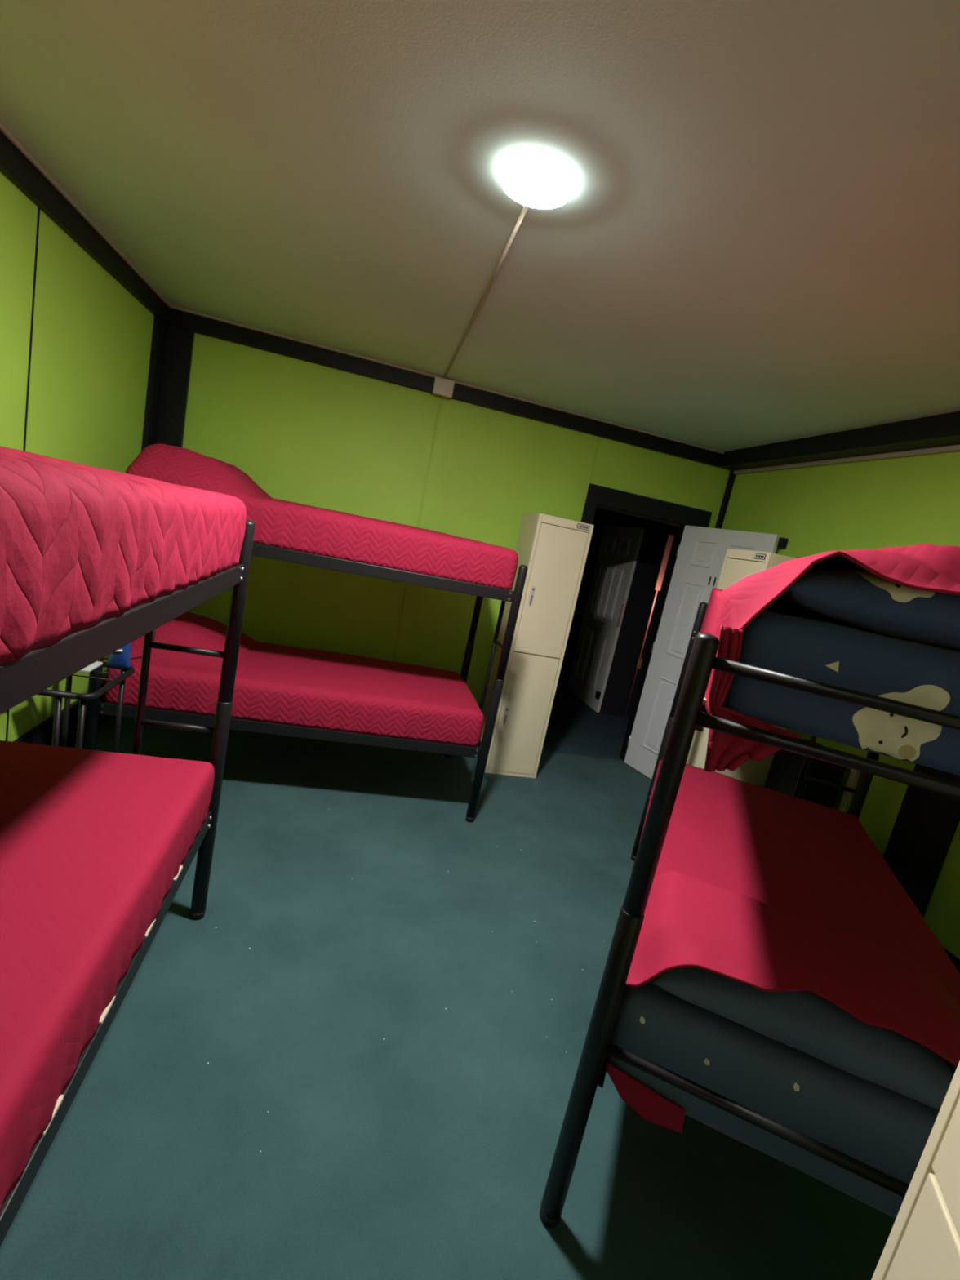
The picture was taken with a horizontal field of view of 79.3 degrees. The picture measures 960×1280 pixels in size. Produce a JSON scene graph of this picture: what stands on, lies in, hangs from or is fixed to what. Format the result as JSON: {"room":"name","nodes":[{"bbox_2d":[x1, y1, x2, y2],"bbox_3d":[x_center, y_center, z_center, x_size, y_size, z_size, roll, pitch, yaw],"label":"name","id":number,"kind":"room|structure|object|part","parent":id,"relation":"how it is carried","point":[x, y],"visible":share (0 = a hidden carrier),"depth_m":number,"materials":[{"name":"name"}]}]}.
{"room":"dormitory","nodes":[
{"label":"dormitory","id":0,"kind":"room"},
{"bbox_2d":[0,171,154,741],"bbox_3d":[-1.709,-0.246,1.125,0.100,2.567,5.709,9,10,-13],"label":"wall","id":1,"kind":"structure","parent":0,"point":[91,340],"depth_m":2.57,"materials":[{"name":"green paint"}]},
{"bbox_2d":[5,207,39,741],"bbox_3d":[-1.894,-0.591,2.393,0.004,2.185,0.008,9,10,-13],"label":"trim","id":2,"kind":"structure","parent":1,"relation":"attached to","point":[38,208],"depth_m":2.29,"materials":[{"name":"black paint"}]},
{"bbox_2d":[13,684,111,747],"bbox_3d":[-1.879,0.876,1.336,0.020,0.262,5.509,9,10,-13],"label":"baseboard","id":3,"kind":"structure","parent":1,"relation":"attached to","point":[42,734],"depth_m":3.03,"materials":[{"name":"black paint"}]},
{"bbox_2d":[0,121,171,324],"bbox_3d":[-1.403,-1.420,0.929,0.032,0.112,5.509,9,10,-13],"label":"trim","id":4,"kind":"structure","parent":1,"relation":"attached to","point":[14,165],"depth_m":2.38,"materials":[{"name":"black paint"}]},
{"bbox_2d":[141,315,194,450],"bbox_3d":[-2.066,-0.859,3.701,0.176,2.185,0.176,9,10,-13],"label":"trim","id":5,"kind":"structure","parent":1,"relation":"attached to","point":[171,347],"depth_m":3.60,"materials":[{"name":"black paint"}]},
{"bbox_2d":[0,677,895,1279],"bbox_3d":[0.488,1.175,3.375,5.780,0.080,8.600,9,10,-13],"label":"floor","id":6,"kind":"structure","parent":0,"point":[425,1150],"depth_m":1.69,"materials":[{"name":"teal carpet"}]},
{"bbox_2d":[36,661,134,752],"bbox_3d":[-1.746,0.478,2.475,0.315,0.692,0.465,9,10,-13],"label":"stand","id":7,"kind":"object","parent":6,"relation":"on","point":[67,695],"visible":0.5,"depth_m":2.37,"materials":[{"name":"black metal"}]},
{"bbox_3d":[-1.678,0.535,2.277,0.021,0.677,0.022,9,10,-13],"label":"leg","id":8,"kind":"part","parent":7,"relation":"part of","materials":[{"name":"black metal"}]},
{"bbox_3d":[-1.891,0.427,2.639,0.021,0.677,0.022,9,10,-13],"label":"leg","id":9,"kind":"part","parent":7,"relation":"part of","materials":[{"name":"black metal"}]},
{"bbox_3d":[-1.610,0.542,2.313,0.021,0.677,0.022,9,10,-13],"label":"leg","id":10,"kind":"part","parent":7,"relation":"part of","materials":[{"name":"black metal"}]},
{"bbox_2d":[80,661,102,672],"bbox_3d":[-1.740,0.110,2.526,0.120,0.013,0.140,9,10,-13],"label":"paper pad","id":11,"kind":"object","parent":7,"relation":"on","point":[97,664],"visible":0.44,"depth_m":2.52,"materials":[{"name":"white paper"}]},
{"bbox_2d":[106,642,131,669],"bbox_3d":[-1.609,0.029,2.588,0.098,0.200,0.059,9,10,-13],"label":"packet","id":12,"kind":"object","parent":7,"relation":"on","point":[120,658],"visible":0.46,"depth_m":2.59,"materials":[{"name":"blue plastic"}]},
{"bbox_3d":[-1.684,0.461,2.687,0.021,0.677,0.022,9,10,-13],"label":"leg","id":13,"kind":"part","parent":7,"relation":"part of","materials":[{"name":"black metal"}]},
{"bbox_2d":[102,628,156,659],"bbox_3d":[-1.774,0.068,2.563,0.577,0.359,0.077,3,13,-39],"label":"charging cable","id":14,"kind":"object","parent":7,"relation":"on","point":[154,632],"visible":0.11,"depth_m":2.69,"materials":[{"name":"black plastic"}]},
{"bbox_2d":[0,520,255,1246],"bbox_3d":[-1.167,0.452,0.991,0.974,1.480,2.024,9,10,-13],"label":"bunk bed","id":15,"kind":"object","parent":6,"relation":"on","point":[39,669],"visible":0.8,"depth_m":1.28,"materials":[{"name":"black metal"}]},
{"bbox_3d":[-0.804,0.838,1.147,0.048,0.060,1.930,9,10,-13],"label":"rail","id":16,"kind":"part","parent":15,"relation":"part of","materials":[{"name":"black metal"}]},
{"bbox_2d":[0,740,214,1212],"bbox_3d":[-1.202,0.639,1.027,0.939,0.213,1.916,9,10,-13],"label":"mattress","id":17,"kind":"object","parent":15,"relation":"on","point":[93,843],"visible":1,"depth_m":1.31,"materials":[{"name":"red fabric"}]},
{"bbox_3d":[-0.628,-0.024,0.994,0.048,0.060,1.930,9,10,-13],"label":"rail","id":18,"kind":"part","parent":15,"relation":"part of","materials":[{"name":"black metal"}]},
{"bbox_2d":[0,445,246,664],"bbox_3d":[-1.025,-0.230,0.870,0.950,0.236,1.926,9,10,-13],"label":"mattress","id":19,"kind":"object","parent":15,"relation":"on","point":[82,546],"visible":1,"depth_m":0.81,"materials":[{"name":"red fabric"}]},
{"bbox_3d":[-1.140,0.166,1.960,0.025,0.890,0.025,9,10,-13],"label":"ladder rail","id":20,"kind":"part","parent":15,"relation":"part of","materials":[{"name":"black metal"}]},
{"bbox_3d":[-0.911,0.318,2.039,0.054,1.480,0.054,9,10,-13],"label":"post","id":21,"kind":"part","parent":15,"relation":"part of","materials":[{"name":"black metal"}]},
{"bbox_2d":[82,542,528,822],"bbox_3d":[-0.948,0.067,3.408,2.024,1.480,0.974,9,10,-13],"label":"bunk bed","id":22,"kind":"object","parent":6,"relation":"on","point":[95,708],"visible":0.38,"depth_m":3.03,"materials":[{"name":"black metal"}]},
{"bbox_3d":[-1.808,0.009,2.746,0.054,1.480,0.054,9,10,-13],"label":"post","id":23,"kind":"part","parent":22,"relation":"part of","materials":[{"name":"black metal"}]},
{"bbox_3d":[-1.941,0.138,3.228,0.025,0.025,0.890,9,10,-13],"label":"head rail","id":24,"kind":"part","parent":22,"relation":"part of","materials":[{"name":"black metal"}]},
{"bbox_3d":[-0.928,0.477,3.038,1.930,0.060,0.048,9,10,-13],"label":"rail","id":25,"kind":"part","parent":22,"relation":"part of","materials":[{"name":"black metal"}]},
{"bbox_2d":[104,612,484,746],"bbox_3d":[-0.967,0.185,3.426,1.921,0.362,0.941,9,10,-13],"label":"mattress","id":26,"kind":"object","parent":22,"relation":"on","point":[280,684],"visible":0.91,"depth_m":3.09,"materials":[{"name":"red fabric"}]},
{"bbox_2d":[124,443,518,590],"bbox_3d":[-0.790,-0.686,3.272,1.922,0.378,0.943,9,10,-13],"label":"mattress","id":27,"kind":"object","parent":22,"relation":"on","point":[280,523],"visible":0.88,"depth_m":2.86,"materials":[{"name":"red fabric"}]},
{"bbox_3d":[-0.752,-0.385,2.885,1.930,0.060,0.048,9,10,-13],"label":"rail","id":28,"kind":"part","parent":22,"relation":"part of","materials":[{"name":"black metal"}]},
{"bbox_3d":[-0.087,0.126,4.070,0.054,1.480,0.054,9,10,-13],"label":"post","id":29,"kind":"part","parent":22,"relation":"part of","materials":[{"name":"black metal"}]},
{"bbox_3d":[0.060,0.152,3.419,0.025,0.890,0.025,9,10,-13],"label":"ladder rail","id":30,"kind":"part","parent":22,"relation":"part of","materials":[{"name":"black metal"}]},
{"bbox_3d":[0.087,0.318,3.188,0.054,1.480,0.054,9,10,-13],"label":"post","id":31,"kind":"part","parent":22,"relation":"part of","materials":[{"name":"black metal"}]},
{"bbox_2d":[477,513,594,777],"bbox_3d":[0.351,0.042,4.112,0.380,1.800,0.434,9,10,-13],"label":"locker","id":32,"kind":"object","parent":6,"relation":"on","point":[553,549],"visible":0.96,"depth_m":3.92,"materials":[{"name":"beige metal"}]},
{"bbox_3d":[0.178,0.508,3.965,0.026,0.105,0.007,9,10,-13],"label":"handle","id":33,"kind":"part","parent":32,"relation":"part of","materials":[{"name":"grey plastic"}]},
{"bbox_3d":[0.299,0.517,4.002,0.330,0.852,0.019,9,10,-13],"label":"door","id":34,"kind":"part","parent":32,"relation":"part of","materials":[{"name":"beige metal"}]},
{"bbox_3d":[0.343,-0.303,3.821,0.026,0.105,0.007,9,10,-13],"label":"handle","id":35,"kind":"part","parent":32,"relation":"part of","materials":[{"name":"grey plastic"}]},
{"bbox_3d":[0.470,-0.317,3.854,0.330,0.860,0.019,9,10,-13],"label":"door","id":36,"kind":"part","parent":32,"relation":"part of","materials":[{"name":"beige metal"}]},
{"bbox_3d":[0.676,-0.740,3.792,0.087,0.031,0.004,9,10,-13],"label":"name plate","id":37,"kind":"part","parent":32,"relation":"part of","materials":[{"name":"black"}]},
{"bbox_2d":[685,548,795,786],"bbox_3d":[1.511,0.400,3.433,0.434,1.800,0.380,9,10,-13],"label":"locker","id":38,"kind":"object","parent":6,"relation":"on","point":[738,564],"visible":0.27,"depth_m":3.32,"materials":[{"name":"beige metal"}]},
{"bbox_3d":[1.235,0.804,3.467,0.019,0.852,0.330,9,10,-13],"label":"door","id":39,"kind":"part","parent":38,"relation":"part of","materials":[{"name":"beige metal"}]},
{"bbox_3d":[1.406,-0.030,3.319,0.019,0.860,0.330,9,10,-13],"label":"door","id":40,"kind":"part","parent":38,"relation":"part of","materials":[{"name":"beige metal"}]},
{"bbox_3d":[1.510,-0.450,3.124,0.004,0.031,0.087,9,10,-13],"label":"name plate","id":41,"kind":"part","parent":38,"relation":"part of","materials":[{"name":"black"}]},
{"bbox_2d":[539,602,959,1228],"bbox_3d":[1.087,0.723,2.062,0.974,1.480,2.024,15,10,19],"label":"bunk bed","id":42,"kind":"object","parent":6,"relation":"on","point":[686,716],"visible":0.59,"depth_m":1.22,"materials":[{"name":"black metal"}]},
{"bbox_3d":[0.618,0.931,2.261,0.044,0.060,1.930,15,10,19],"label":"rail","id":43,"kind":"part","parent":42,"relation":"part of","materials":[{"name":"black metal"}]},
{"bbox_3d":[0.693,1.125,1.258,0.880,0.028,0.028,15,10,19],"label":"rail","id":44,"kind":"part","parent":42,"relation":"part of","materials":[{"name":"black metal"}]},
{"bbox_3d":[0.316,0.701,1.295,0.054,1.480,0.054,15,10,19],"label":"post","id":45,"kind":"part","parent":42,"relation":"part of","materials":[{"name":"black metal"}]},
{"bbox_3d":[1.017,0.519,3.127,0.054,1.480,0.054,15,10,19],"label":"post","id":46,"kind":"part","parent":42,"relation":"part of","materials":[{"name":"black metal"}]},
{"bbox_3d":[0.794,0.069,2.108,0.044,0.060,1.930,15,10,19],"label":"rail","id":47,"kind":"part","parent":42,"relation":"part of","materials":[{"name":"black metal"}]},
{"bbox_3d":[0.690,1.040,1.186,0.890,0.025,0.025,15,10,19],"label":"head rail","id":48,"kind":"part","parent":42,"relation":"part of","materials":[{"name":"black metal"}]},
{"bbox_2d":[605,979,956,1218],"bbox_3d":[1.014,0.945,2.096,0.828,0.224,1.858,15,10,19],"label":"mattress","id":49,"kind":"object","parent":42,"relation":"on","point":[888,1131],"visible":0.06,"depth_m":1.26,"materials":[{"name":"blue fabric"}]},
{"bbox_2d":[604,759,959,1133],"bbox_3d":[1.024,0.892,2.056,0.917,0.429,1.836,15,10,19],"label":"quilt","id":50,"kind":"object","parent":49,"relation":"on","point":[759,887],"visible":0.84,"depth_m":1.59,"materials":[{"name":"red fabric"}]},
{"bbox_2d":[651,967,953,1110],"bbox_3d":[0.760,0.839,1.418,0.640,0.126,0.420,15,10,19],"label":"pillow","id":51,"kind":"object","parent":49,"relation":"on","point":[805,1021],"visible":0.38,"depth_m":1.25,"materials":[{"name":"blue fabric"}]},
{"bbox_3d":[1.641,0.569,2.893,0.025,0.890,0.025,15,10,19],"label":"ladder rail","id":52,"kind":"part","parent":42,"relation":"part of","materials":[{"name":"black metal"}]},
{"bbox_3d":[0.847,0.268,1.049,0.880,0.028,0.028,15,10,19],"label":"rail","id":53,"kind":"part","parent":42,"relation":"part of","materials":[{"name":"black metal"}]},
{"bbox_3d":[0.871,0.153,1.028,0.890,0.025,0.025,15,10,19],"label":"head rail","id":54,"kind":"part","parent":42,"relation":"part of","materials":[{"name":"black metal"}]},
{"bbox_2d":[720,605,959,775],"bbox_3d":[1.224,0.057,1.926,0.830,0.229,1.860,15,10,19],"label":"mattress","id":55,"kind":"object","parent":42,"relation":"on","point":[821,650],"visible":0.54,"depth_m":1.13,"materials":[{"name":"blue"}]},
{"bbox_2d":[699,543,959,772],"bbox_3d":[1.243,0.024,1.913,0.933,0.552,1.893,15,10,19],"label":"quilt","id":56,"kind":"object","parent":55,"relation":"on","point":[930,567],"visible":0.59,"depth_m":1.19,"materials":[{"name":"red fabric"}]},
{"bbox_2d":[781,568,959,650],"bbox_3d":[0.988,-0.050,1.211,0.685,0.136,0.378,15,10,19],"label":"pillow","id":57,"kind":"object","parent":55,"relation":"on","point":[859,597],"visible":0.73,"depth_m":1.12,"materials":[{"name":"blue fabric"}]},
{"bbox_3d":[1.857,0.744,2.828,0.054,1.480,0.054,15,10,19],"label":"post","id":58,"kind":"part","parent":42,"relation":"part of","materials":[{"name":"black metal"}]},
{"bbox_2d":[764,738,845,808],"bbox_3d":[1.739,0.987,3.223,0.220,0.830,0.288,9,10,-13],"label":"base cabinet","id":59,"kind":"object","parent":6,"relation":"on","point":[785,767],"visible":0.18,"depth_m":3.08,"materials":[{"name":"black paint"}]},
{"bbox_3d":[1.764,1.002,3.107,0.210,0.790,0.013,9,10,-13],"label":"door","id":60,"kind":"part","parent":59,"relation":"part of","materials":[{"name":"black paint"}]},
{"bbox_2d":[871,1061,959,1279],"bbox_3d":[0.732,0.752,0.552,0.434,1.800,0.380,15,10,19],"label":"locker","id":61,"kind":"object","parent":6,"relation":"on","point":[923,1241],"visible":1,"depth_m":0.76,"materials":[{"name":"beige metal"}]},
{"bbox_3d":[0.465,1.139,0.693,0.019,0.852,0.330,15,10,19],"label":"door","id":62,"kind":"part","parent":61,"relation":"part of","materials":[{"name":"beige metal"}]},
{"bbox_3d":[0.635,0.305,0.545,0.019,0.860,0.330,15,10,19],"label":"door","id":63,"kind":"part","parent":61,"relation":"part of","materials":[{"name":"beige metal"}]},
{"bbox_2d":[182,333,730,706],"bbox_3d":[-0.231,-0.505,4.284,4.077,2.567,0.100,9,10,-13],"label":"wall","id":64,"kind":"structure","parent":0,"point":[304,433],"depth_m":4.07,"materials":[{"name":"green paint"}]},
{"bbox_2d":[392,395,443,661],"bbox_3d":[-0.478,-0.615,4.156,0.018,2.185,0.006,9,10,-13],"label":"trim","id":65,"kind":"structure","parent":64,"relation":"attached to","point":[441,397],"depth_m":4.08,"materials":[{"name":"green"}]},
{"bbox_2d":[432,376,454,398],"bbox_3d":[-0.247,-1.698,3.899,0.134,0.108,0.048,9,10,-13],"label":"junction box","id":66,"kind":"object","parent":64,"relation":"attached to","point":[442,387],"visible":1,"depth_m":3.88,"materials":[{"name":"grey plastic"}]},
{"bbox_2d":[167,305,724,466],"bbox_3d":[-0.035,-1.685,3.991,3.888,0.112,0.042,9,10,-13],"label":"trim","id":67,"kind":"structure","parent":64,"relation":"attached to","point":[197,324],"depth_m":3.89,"materials":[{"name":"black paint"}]},
{"bbox_2d":[588,436,600,482],"bbox_3d":[0.844,-1.324,4.263,0.014,0.330,0.005,9,10,-13],"label":"trim","id":68,"kind":"structure","parent":64,"relation":"attached to","point":[599,437],"depth_m":4.26,"materials":[{"name":"green wood"}]},
{"bbox_2d":[580,483,711,761],"bbox_3d":[1.089,-0.064,4.628,1.029,2.119,0.123,9,10,-13],"label":"trim","id":69,"kind":"structure","parent":64,"relation":"attached to","point":[597,496],"depth_m":4.45,"materials":[{"name":"black paint"}]},
{"bbox_2d":[623,524,780,778],"bbox_3d":[1.587,0.161,4.322,0.174,1.970,0.800,6,11,-30],"label":"door","id":70,"kind":"structure","parent":64,"relation":"in","point":[701,552],"depth_m":4.46,"materials":[{"name":"white paint"}]},
{"bbox_2d":[0,0,959,451],"bbox_3d":[0.561,-1.196,1.366,4.277,0.080,5.709,9,10,-13],"label":"ceiling","id":71,"kind":"structure","parent":0,"point":[755,242],"depth_m":1.66,"materials":[{"name":"white paint"}]},
{"bbox_2d":[443,204,528,378],"bbox_3d":[-0.046,-1.527,2.804,0.019,0.014,2.258,9,10,-12],"label":"cable","id":72,"kind":"object","parent":71,"relation":"attached to","point":[525,208],"visible":0.88,"depth_m":2.23,"materials":[{"name":"beige plastic"}]},
{"bbox_2d":[500,151,573,208],"bbox_3d":[0.156,-1.260,1.601,0.202,0.037,0.202,9,10,-13],"label":"recessed light","id":73,"kind":"object","parent":71,"relation":"in","point":[535,180],"visible":1,"depth_m":1.56,"materials":[{"name":"white"}]},
{"bbox_2d":[559,516,641,684],"bbox_3d":[1.226,-0.653,6.797,3.600,2.567,1.550,9,10,-13],"label":"wall","id":74,"kind":"structure","parent":0,"point":[599,524],"depth_m":7.25,"materials":[{"name":"grey paint"}]},
{"bbox_2d":[594,508,678,716],"bbox_3d":[1.382,-0.481,6.005,3.400,2.567,0.100,9,10,-13],"label":"wall","id":75,"kind":"structure","parent":0,"point":[655,535],"depth_m":6.04,"materials":[{"name":"grey paint"}]},
{"bbox_2d":[566,525,644,712],"bbox_3d":[1.356,-0.273,6.466,0.078,1.982,0.902,9,10,-15],"label":"door","id":76,"kind":"structure","parent":75,"relation":"in","point":[620,546],"depth_m":6.38,"materials":[{"name":"white paint"}]},
{"bbox_2d":[636,657,642,668],"bbox_3d":[1.702,0.251,6.213,0.046,0.110,0.048,9,10,-13],"label":"trim","id":77,"kind":"structure","parent":75,"relation":"attached to","point":[640,660],"depth_m":6.19,"materials":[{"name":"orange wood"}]},
{"bbox_2d":[622,589,662,717],"bbox_3d":[1.729,0.157,6.202,0.115,1.405,0.040,9,10,-13],"label":"trim","id":78,"kind":"structure","parent":75,"relation":"attached to","point":[659,593],"depth_m":6.18,"materials":[{"name":"grey paint"}]},
{"bbox_2d":[626,534,673,706],"bbox_3d":[1.849,-0.481,6.546,0.660,2.567,0.060,9,10,-13],"label":"wall","id":79,"kind":"structure","parent":0,"point":[670,538],"depth_m":6.50,"materials":[{"name":"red paint"}]},
{"bbox_2d":[721,451,959,959],"bbox_3d":[2.309,0.410,2.061,0.100,2.567,5.709,9,10,-13],"label":"wall","id":80,"kind":"structure","parent":0,"point":[910,500],"depth_m":3.15,"materials":[{"name":"green paint"}]},
{"bbox_2d":[715,470,735,528],"bbox_3d":[1.714,-0.120,4.681,0.035,2.455,0.035,9,10,-13],"label":"trim","id":81,"kind":"structure","parent":80,"relation":"attached to","point":[731,477],"depth_m":4.50,"materials":[{"name":"black paint"}]},
{"bbox_2d":[777,537,788,548],"bbox_3d":[1.989,-0.646,3.848,0.045,0.065,0.100,9,10,-13],"label":"wall block","id":82,"kind":"object","parent":80,"relation":"attached to","point":[782,544],"visible":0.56,"depth_m":3.80,"materials":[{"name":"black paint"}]},
{"bbox_2d":[718,411,959,470],"bbox_3d":[2.428,-0.795,1.822,0.157,0.112,5.509,9,10,-13],"label":"trim","id":83,"kind":"structure","parent":80,"relation":"attached to","point":[943,429],"depth_m":3.22,"materials":[{"name":"black paint"}]},
{"bbox_2d":[733,444,959,475],"bbox_3d":[2.479,-0.714,1.829,0.030,0.028,5.469,9,10,-13],"label":"trim","id":84,"kind":"structure","parent":80,"relation":"attached to","point":[952,448],"depth_m":3.31,"materials":[{"name":"beige"}]},
{"bbox_2d":[838,768,859,812],"bbox_3d":[1.950,0.794,3.061,0.022,0.340,0.033,9,10,-13],"label":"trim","id":85,"kind":"structure","parent":80,"relation":"attached to","point":[854,774],"depth_m":3.05,"materials":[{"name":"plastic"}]},
{"bbox_2d":[883,764,959,917],"bbox_3d":[2.133,0.358,2.563,0.030,2.425,0.240,9,10,-13],"label":"trim","id":86,"kind":"structure","parent":80,"relation":"attached to","point":[926,822],"depth_m":2.63,"materials":[{"name":"black paint"}]},
{"bbox_2d":[942,946,959,973],"bbox_3d":[2.026,1.516,2.231,0.020,0.262,5.479,9,10,-13],"label":"baseboard","id":87,"kind":"structure","parent":80,"relation":"attached to","point":[956,962],"depth_m":2.44,"materials":[{"name":"black paint"}]}
]}

